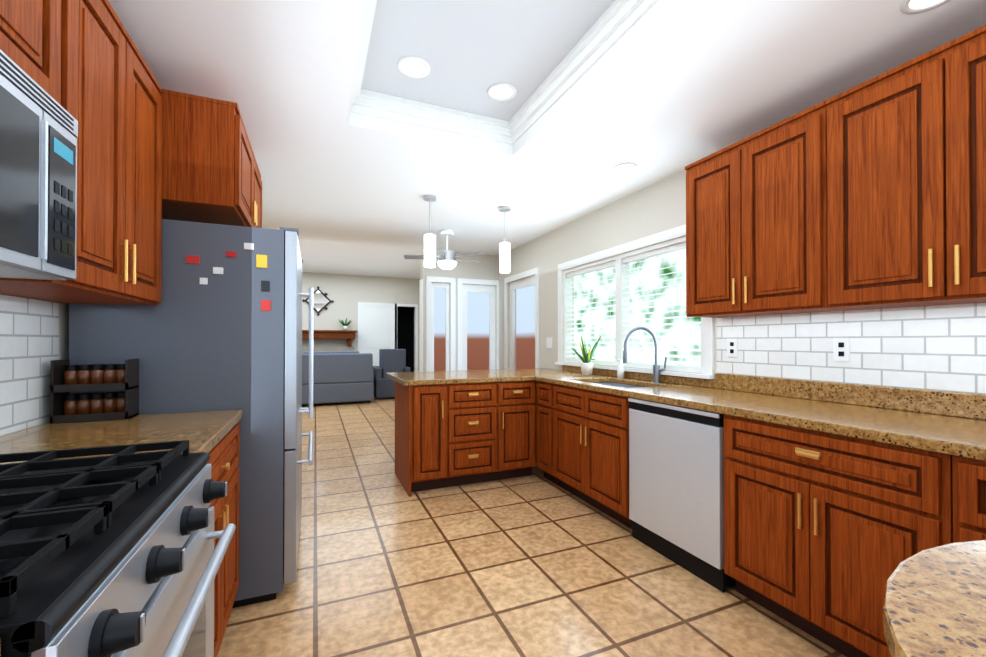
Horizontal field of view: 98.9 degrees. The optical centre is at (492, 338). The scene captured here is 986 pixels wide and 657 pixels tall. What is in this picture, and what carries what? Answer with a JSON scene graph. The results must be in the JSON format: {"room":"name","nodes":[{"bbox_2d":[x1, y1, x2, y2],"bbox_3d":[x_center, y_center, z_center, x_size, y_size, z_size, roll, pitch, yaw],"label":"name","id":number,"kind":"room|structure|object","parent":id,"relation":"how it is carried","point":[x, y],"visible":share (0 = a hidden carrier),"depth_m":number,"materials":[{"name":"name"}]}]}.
{"room":"kitchen","nodes":[
{"label":"kitchen","id":0,"kind":"room"},
{"bbox_2d":[0,303,68,436],"bbox_3d":[-1.242,-0.004,0.341,0.140,2.450,4.860,0,0,-23],"label":"wall","id":1,"kind":"structure","parent":0,"point":[63,331],"depth_m":1.71,"materials":[{"name":"paint"}]},
{"bbox_2d":[0,294,58,435],"bbox_3d":[-1.058,0.069,0.087,0.002,0.479,3.450,0,0,-23],"label":"backsplash","id":2,"kind":"structure","parent":1,"relation":"attached to","point":[29,340],"depth_m":1.49,"materials":[{"name":"tile"}]},
{"bbox_2d":[0,0,75,118],"bbox_3d":[-1.184,-0.828,0.831,0.337,0.506,0.429,0,0,-23],"label":"upper cabinet","id":3,"kind":"object","parent":1,"relation":"attached to","point":[39,36],"depth_m":1.03,"materials":[{"name":"brown wood"}]},
{"bbox_2d":[0,49,77,280],"bbox_3d":[-1.103,-0.362,0.684,0.375,0.420,0.752,0,0,-23],"label":"microwave","id":4,"kind":"object","parent":3,"relation":"attached to","point":[38,172],"visible":1,"depth_m":0.93,"materials":[{"name":"silver metal"}]},
{"bbox_2d":[0,0,162,305],"bbox_3d":[-1.419,-0.609,1.387,0.337,0.936,0.778,0,0,-23],"label":"upper cabinet","id":5,"kind":"object","parent":1,"relation":"attached to","point":[83,63],"depth_m":1.39,"materials":[{"name":"brown wood"}]},
{"bbox_2d":[159,89,261,227],"bbox_3d":[-1.612,-0.834,2.233,0.636,0.475,0.920,0,0,-23],"label":"upper cabinet","id":6,"kind":"object","parent":1,"relation":"attached to","point":[211,172],"visible":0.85,"depth_m":1.89,"materials":[{"name":"brown wood"}]},
{"bbox_2d":[298,239,420,278],"bbox_3d":[-3.168,-1.557,7.347,6.100,0.150,4.851,0,0,-23],"label":"ceiling","id":7,"kind":"structure","parent":0,"point":[327,257],"depth_m":7.91,"materials":[{"name":"white paint"}]},
{"bbox_2d":[302,272,419,371],"bbox_3d":[-2.811,-0.163,6.490,6.100,2.850,7.690,0,0,-23],"label":"wall","id":8,"kind":"structure","parent":0,"point":[346,294],"depth_m":9.80,"materials":[{"name":"paint"}]},
{"bbox_2d":[302,286,333,315],"bbox_3d":[-3.924,-0.837,9.471,0.660,0.670,0.090,0,0,-23],"label":"wall mirror","id":9,"kind":"object","parent":8,"relation":"attached to","point":[322,300],"visible":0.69,"depth_m":9.47,"materials":[{"name":"silver glass"}]},
{"bbox_2d":[302,330,356,345],"bbox_3d":[-3.999,0.002,9.308,1.900,0.360,0.268,0,0,-23],"label":"mantel shelf","id":10,"kind":"object","parent":8,"relation":"attached to","point":[348,335],"visible":0.42,"depth_m":9.37,"materials":[{"name":"brown wood"}]},
{"bbox_2d":[339,319,350,329],"bbox_3d":[-3.352,-0.320,9.589,0.314,0.285,0.202,0,0,-23],"label":"potted plant","id":11,"kind":"object","parent":10,"relation":"on","point":[345,325],"visible":0.85,"depth_m":9.55,"materials":[{"name":"plant"}]},
{"bbox_2d":[358,302,417,371],"bbox_3d":[-2.487,0.227,10.058,1.410,2.120,0.059,0,0,-23],"label":"door","id":12,"kind":"structure","parent":8,"relation":"attached to","point":[377,327],"depth_m":9.99,"materials":[{"name":"white metal"}]},
{"bbox_2d":[419,249,497,371],"bbox_3d":[-0.465,-0.116,5.926,1.112,2.750,0.158,0,0,-23],"label":"wall","id":13,"kind":"structure","parent":0,"point":[487,269],"depth_m":5.83,"materials":[{"name":"paint"}]},
{"bbox_2d":[434,288,444,370],"bbox_3d":[-0.763,0.248,5.863,0.266,2.016,0.010,0,0,-23],"label":"window pane","id":14,"kind":"object","parent":13,"relation":"attached to","point":[439,329],"depth_m":5.87,"materials":[{"name":"clear glass"}]},
{"bbox_2d":[426,276,455,370],"bbox_3d":[-0.721,0.213,5.763,0.410,2.090,0.088,0,0,-23],"label":"sidelight","id":15,"kind":"object","parent":13,"relation":"attached to","point":[449,285],"visible":0.62,"depth_m":5.78,"materials":[{"name":"white wood"}]},
{"bbox_2d":[457,278,498,370],"bbox_3d":[-0.201,0.214,5.982,0.660,2.090,0.088,0,0,-23],"label":"door frame","id":16,"kind":"structure","parent":13,"relation":"attached to","point":[464,286],"depth_m":5.96,"materials":[{"name":"white wood"}]},
{"bbox_2d":[467,292,488,369],"bbox_3d":[-0.243,0.250,6.082,0.516,2.016,0.010,0,0,-23],"label":"window pane","id":17,"kind":"object","parent":13,"relation":"attached to","point":[477,330],"depth_m":6.09,"materials":[{"name":"clear glass"}]},
{"bbox_2d":[217,396,845,656],"bbox_3d":[-1.723,1.305,3.895,6.100,0.120,12.600,0,0,-23],"label":"floor","id":18,"kind":"structure","parent":0,"point":[536,563],"depth_m":2.13,"materials":[{"name":"tile"}]},
{"bbox_2d":[0,440,235,656],"bbox_3d":[-0.902,0.746,0.696,0.726,0.955,0.756,0,0,-23],"label":"range","id":19,"kind":"object","parent":18,"relation":"on","point":[117,554],"visible":1,"depth_m":0.72,"materials":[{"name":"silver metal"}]},
{"bbox_2d":[69,219,313,607],"bbox_3d":[-1.463,0.354,2.284,0.903,1.760,0.914,0,0,-23],"label":"refrigerator","id":20,"kind":"object","parent":18,"relation":"on","point":[218,327],"visible":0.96,"depth_m":1.93,"materials":[{"name":"gray painted metal"},{"name":"black enamel"},{"name":"stainless steel"}]},
{"bbox_2d":[207,423,239,656],"bbox_3d":[-1.271,0.794,1.409,0.620,0.868,0.832,0,0,-23],"label":"base cabinet","id":21,"kind":"object","parent":18,"relation":"on","point":[224,452],"visible":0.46,"depth_m":1.52,"materials":[{"name":"brown wood"}]},
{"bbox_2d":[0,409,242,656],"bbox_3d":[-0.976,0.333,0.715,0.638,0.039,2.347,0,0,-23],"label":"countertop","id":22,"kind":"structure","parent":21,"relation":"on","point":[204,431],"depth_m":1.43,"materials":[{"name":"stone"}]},
{"bbox_2d":[50,358,138,423],"bbox_3d":[-1.571,0.202,1.674,0.230,0.235,0.115,0,0,-23],"label":"spice rack","id":23,"kind":"object","parent":22,"relation":"on","point":[66,379],"visible":0.98,"depth_m":1.65,"materials":[{"name":"black wood"}]},
{"bbox_2d":[302,346,353,352],"bbox_3d":[-3.889,0.735,9.428,1.500,1.095,0.123,0,0,-23],"label":"fireplace","id":24,"kind":"object","parent":18,"relation":"on","point":[331,349],"visible":0.11,"depth_m":9.46,"materials":[{"name":"stone"}]},
{"bbox_2d":[302,351,373,404],"bbox_3d":[-3.450,0.765,8.298,2.030,1.020,0.950,0,0,-23],"label":"sofa","id":25,"kind":"object","parent":18,"relation":"on","point":[342,376],"visible":0.62,"depth_m":8.02,"materials":[{"name":"fabric"}]},
{"bbox_2d":[373,349,409,399],"bbox_3d":[-2.246,0.756,9.239,0.720,1.050,0.850,0,0,-23],"label":"recliner","id":26,"kind":"object","parent":18,"relation":"on","point":[392,360],"visible":0.62,"depth_m":8.83,"materials":[{"name":"fabric"}]},
{"bbox_2d":[395,380,535,496],"bbox_3d":[-0.255,0.810,3.812,1.138,0.869,0.659,0,0,-23],"label":"base cabinet","id":27,"kind":"object","parent":18,"relation":"on","point":[448,435],"visible":0.96,"depth_m":3.52,"materials":[{"name":"brown wood"}]},
{"bbox_2d":[386,369,533,385],"bbox_3d":[-0.346,0.355,3.931,1.140,0.039,0.935,0,0,-23],"label":"countertop","id":28,"kind":"structure","parent":27,"relation":"on","point":[499,375],"depth_m":3.69,"materials":[{"name":"stone"}]},
{"bbox_2d":[536,381,615,488],"bbox_3d":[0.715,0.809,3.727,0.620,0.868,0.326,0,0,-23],"label":"base cabinet","id":29,"kind":"object","parent":18,"relation":"on","point":[582,444],"depth_m":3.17,"materials":[{"name":"brown wood"}]},
{"bbox_2d":[514,365,985,460],"bbox_3d":[1.072,0.298,2.866,0.648,0.139,3.998,0,0,-23],"label":"countertop","id":30,"kind":"structure","parent":29,"relation":"on","point":[949,423],"depth_m":1.93,"materials":[{"name":"stone"}]},
{"bbox_2d":[572,336,600,374],"bbox_3d":[0.852,0.158,3.858,0.198,0.352,0.198,0,0,-36],"label":"potted plant","id":31,"kind":"object","parent":30,"relation":"on","point":[586,366],"visible":1,"depth_m":3.82,"materials":[{"name":"plant"}]},
{"bbox_2d":[597,382,643,387],"bbox_3d":[0.937,0.482,3.176,0.424,0.221,0.744,0,0,-23],"label":"sink","id":32,"kind":"object","parent":30,"relation":"in","point":[618,385],"depth_m":3.46,"materials":[{"name":"silver metal"}]},
{"bbox_2d":[617,360,624,377],"bbox_3d":[1.068,0.255,3.537,0.071,0.154,0.058,0,0,-23],"label":"soap dispenser","id":33,"kind":"object","parent":30,"relation":"on","point":[620,371],"visible":1,"depth_m":3.52,"materials":[{"name":"white plastic"}]},
{"bbox_2d":[623,326,666,382],"bbox_3d":[1.137,0.119,3.171,0.230,0.420,0.225,0,0,-23],"label":"faucet","id":34,"kind":"object","parent":30,"relation":"on","point":[657,369],"visible":1,"depth_m":3.15,"materials":[{"name":"silver metal"}]},
{"bbox_2d":[628,398,734,592],"bbox_3d":[1.233,0.801,2.440,0.584,0.868,0.644,0,0,-23],"label":"dishwasher","id":35,"kind":"object","parent":18,"relation":"on","point":[676,484],"visible":0.56,"depth_m":2.26,"materials":[{"name":"silver metal"}]},
{"bbox_2d":[724,414,935,656],"bbox_3d":[1.526,0.796,1.779,0.636,0.868,0.792,0,0,-23],"label":"base cabinet","id":36,"kind":"object","parent":18,"relation":"on","point":[826,534],"depth_m":1.62,"materials":[{"name":"brown wood"}]},
{"bbox_2d":[936,452,985,546],"bbox_3d":[1.776,0.792,1.187,0.636,0.868,0.494,0,0,-23],"label":"base cabinet","id":37,"kind":"object","parent":18,"relation":"on","point":[960,481],"depth_m":1.28,"materials":[{"name":"brown wood"}]},
{"bbox_3d":[1.492,0.788,0.473,1.727,0.869,0.590,0,0,-23],"label":"base cabinet","id":38,"kind":"object","parent":18,"relation":"on","visible":0},
{"bbox_2d":[883,540,985,656],"bbox_3d":[1.337,0.331,0.410,2.064,0.039,0.944,0,0,-23],"label":"countertop","id":39,"kind":"structure","parent":38,"relation":"on","point":[934,602],"depth_m":0.50,"materials":[{"name":"stone"}]},
{"bbox_2d":[108,0,985,255],"bbox_3d":[-1.010,-1.370,1.718,5.710,0.300,7.200,0,0,-23],"label":"ceiling","id":40,"kind":"structure","parent":0,"point":[355,135],"depth_m":2.13,"materials":[{"name":"white paint"}]},
{"bbox_2d":[397,56,429,77],"bbox_3d":[-0.410,-1.403,2.188,0.170,0.006,0.170,0,0,-23],"label":"recessed light","id":41,"kind":"object","parent":40,"relation":"in","point":[412,67],"visible":1,"depth_m":2.18,"materials":[{"name":"white plastic"}]},
{"bbox_2d":[423,195,435,267],"bbox_3d":[-0.538,-0.907,3.595,0.110,0.600,0.110,0,0,-23],"label":"pendant light","id":42,"kind":"object","parent":40,"relation":"hanging from","point":[429,249],"visible":1,"depth_m":3.56,"materials":[{"name":"white glass"}]},
{"bbox_2d":[404,229,484,269],"bbox_3d":[-0.520,-0.982,4.718,0.928,0.434,0.886,0,0,-23],"label":"ceiling fan","id":43,"kind":"object","parent":40,"relation":"hanging from","point":[446,259],"visible":0.96,"depth_m":4.62,"materials":[{"name":"silver metal"}]},
{"bbox_2d":[487,83,516,100],"bbox_3d":[0.052,-1.402,2.404,0.170,0.006,0.170,0,0,-23],"label":"recessed light","id":44,"kind":"object","parent":40,"relation":"in","point":[502,92],"visible":1,"depth_m":2.40,"materials":[{"name":"white plastic"}]},
{"bbox_2d":[499,206,510,272],"bbox_3d":[0.109,-0.905,3.889,0.110,0.600,0.110,0,0,-23],"label":"pendant light","id":45,"kind":"object","parent":40,"relation":"hanging from","point":[504,255],"visible":1,"depth_m":3.85,"materials":[{"name":"white glass"}]},
{"bbox_2d":[612,163,636,172],"bbox_3d":[0.933,-1.208,2.990,0.170,0.006,0.170,0,0,-23],"label":"recessed light","id":46,"kind":"object","parent":40,"relation":"in","point":[624,167],"visible":1,"depth_m":2.98,"materials":[{"name":"white plastic"}]},
{"bbox_2d":[900,0,949,13],"bbox_3d":[1.562,-1.218,1.498,0.170,0.006,0.170,0,0,-23],"label":"recessed light","id":47,"kind":"object","parent":40,"relation":"in","point":[913,6],"visible":1,"depth_m":1.54,"materials":[{"name":"white plastic"}]},
{"bbox_2d":[498,169,975,393],"bbox_3d":[1.519,0.013,2.854,0.160,2.450,7.350,0,0,-23],"label":"wall","id":48,"kind":"structure","parent":0,"point":[656,207],"depth_m":4.15,"materials":[{"name":"paint"}]},
{"bbox_2d":[504,267,538,368],"bbox_3d":[0.384,0.210,5.408,0.088,2.090,0.960,0,0,-23],"label":"door frame","id":49,"kind":"structure","parent":48,"relation":"attached to","point":[525,282],"depth_m":5.71,"materials":[{"name":"white wood"}]},
{"bbox_2d":[516,285,534,368],"bbox_3d":[0.485,0.245,5.450,0.010,2.016,0.816,0,0,-23],"label":"window pane","id":50,"kind":"object","parent":48,"relation":"attached to","point":[525,327],"depth_m":5.57,"materials":[{"name":"clear glass"}]},
{"bbox_2d":[546,337,551,347],"bbox_3d":[0.633,0.051,4.744,0.005,0.120,0.120,0,0,-23],"label":"light switch","id":51,"kind":"object","parent":48,"relation":"attached to","point":[548,340],"depth_m":4.73,"materials":[{"name":"white plastic"}]},
{"bbox_2d":[555,224,714,378],"bbox_3d":[1.112,-0.264,3.683,0.148,1.075,1.940,0,0,-23],"label":"kitchen window","id":52,"kind":"structure","parent":48,"relation":"in","point":[622,261],"depth_m":3.63,"materials":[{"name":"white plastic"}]},
{"bbox_2d":[727,339,737,356],"bbox_3d":[1.507,0.060,2.660,0.006,0.115,0.070,0,0,-23],"label":"electrical outlet plate","id":53,"kind":"object","parent":48,"relation":"attached to","point":[732,344],"depth_m":2.66,"materials":[{"name":"white plastic"}]},
{"bbox_2d":[685,112,800,317],"bbox_3d":[1.498,-0.603,2.287,0.317,0.936,0.857,0,0,-23],"label":"upper cabinet","id":54,"kind":"object","parent":48,"relation":"attached to","point":[743,198],"depth_m":2.23,"materials":[{"name":"brown wood"}]},
{"bbox_2d":[833,338,849,360],"bbox_3d":[1.740,0.056,2.107,0.006,0.115,0.070,0,0,-23],"label":"electrical outlet plate","id":55,"kind":"object","parent":48,"relation":"attached to","point":[841,349],"depth_m":2.11,"materials":[{"name":"white plastic"}]},
{"bbox_2d":[716,303,985,393],"bbox_3d":[1.935,0.030,1.655,0.002,0.380,2.415,0,0,-23],"label":"backsplash","id":56,"kind":"structure","parent":48,"relation":"attached to","point":[940,347],"depth_m":2.00,"materials":[{"name":"tile"}]},
{"bbox_2d":[801,25,985,312],"bbox_3d":[1.788,-0.608,1.596,0.317,0.936,0.940,0,0,-23],"label":"upper cabinet","id":57,"kind":"object","parent":48,"relation":"attached to","point":[869,194],"depth_m":1.65,"materials":[{"name":"brown wood"}]}
]}

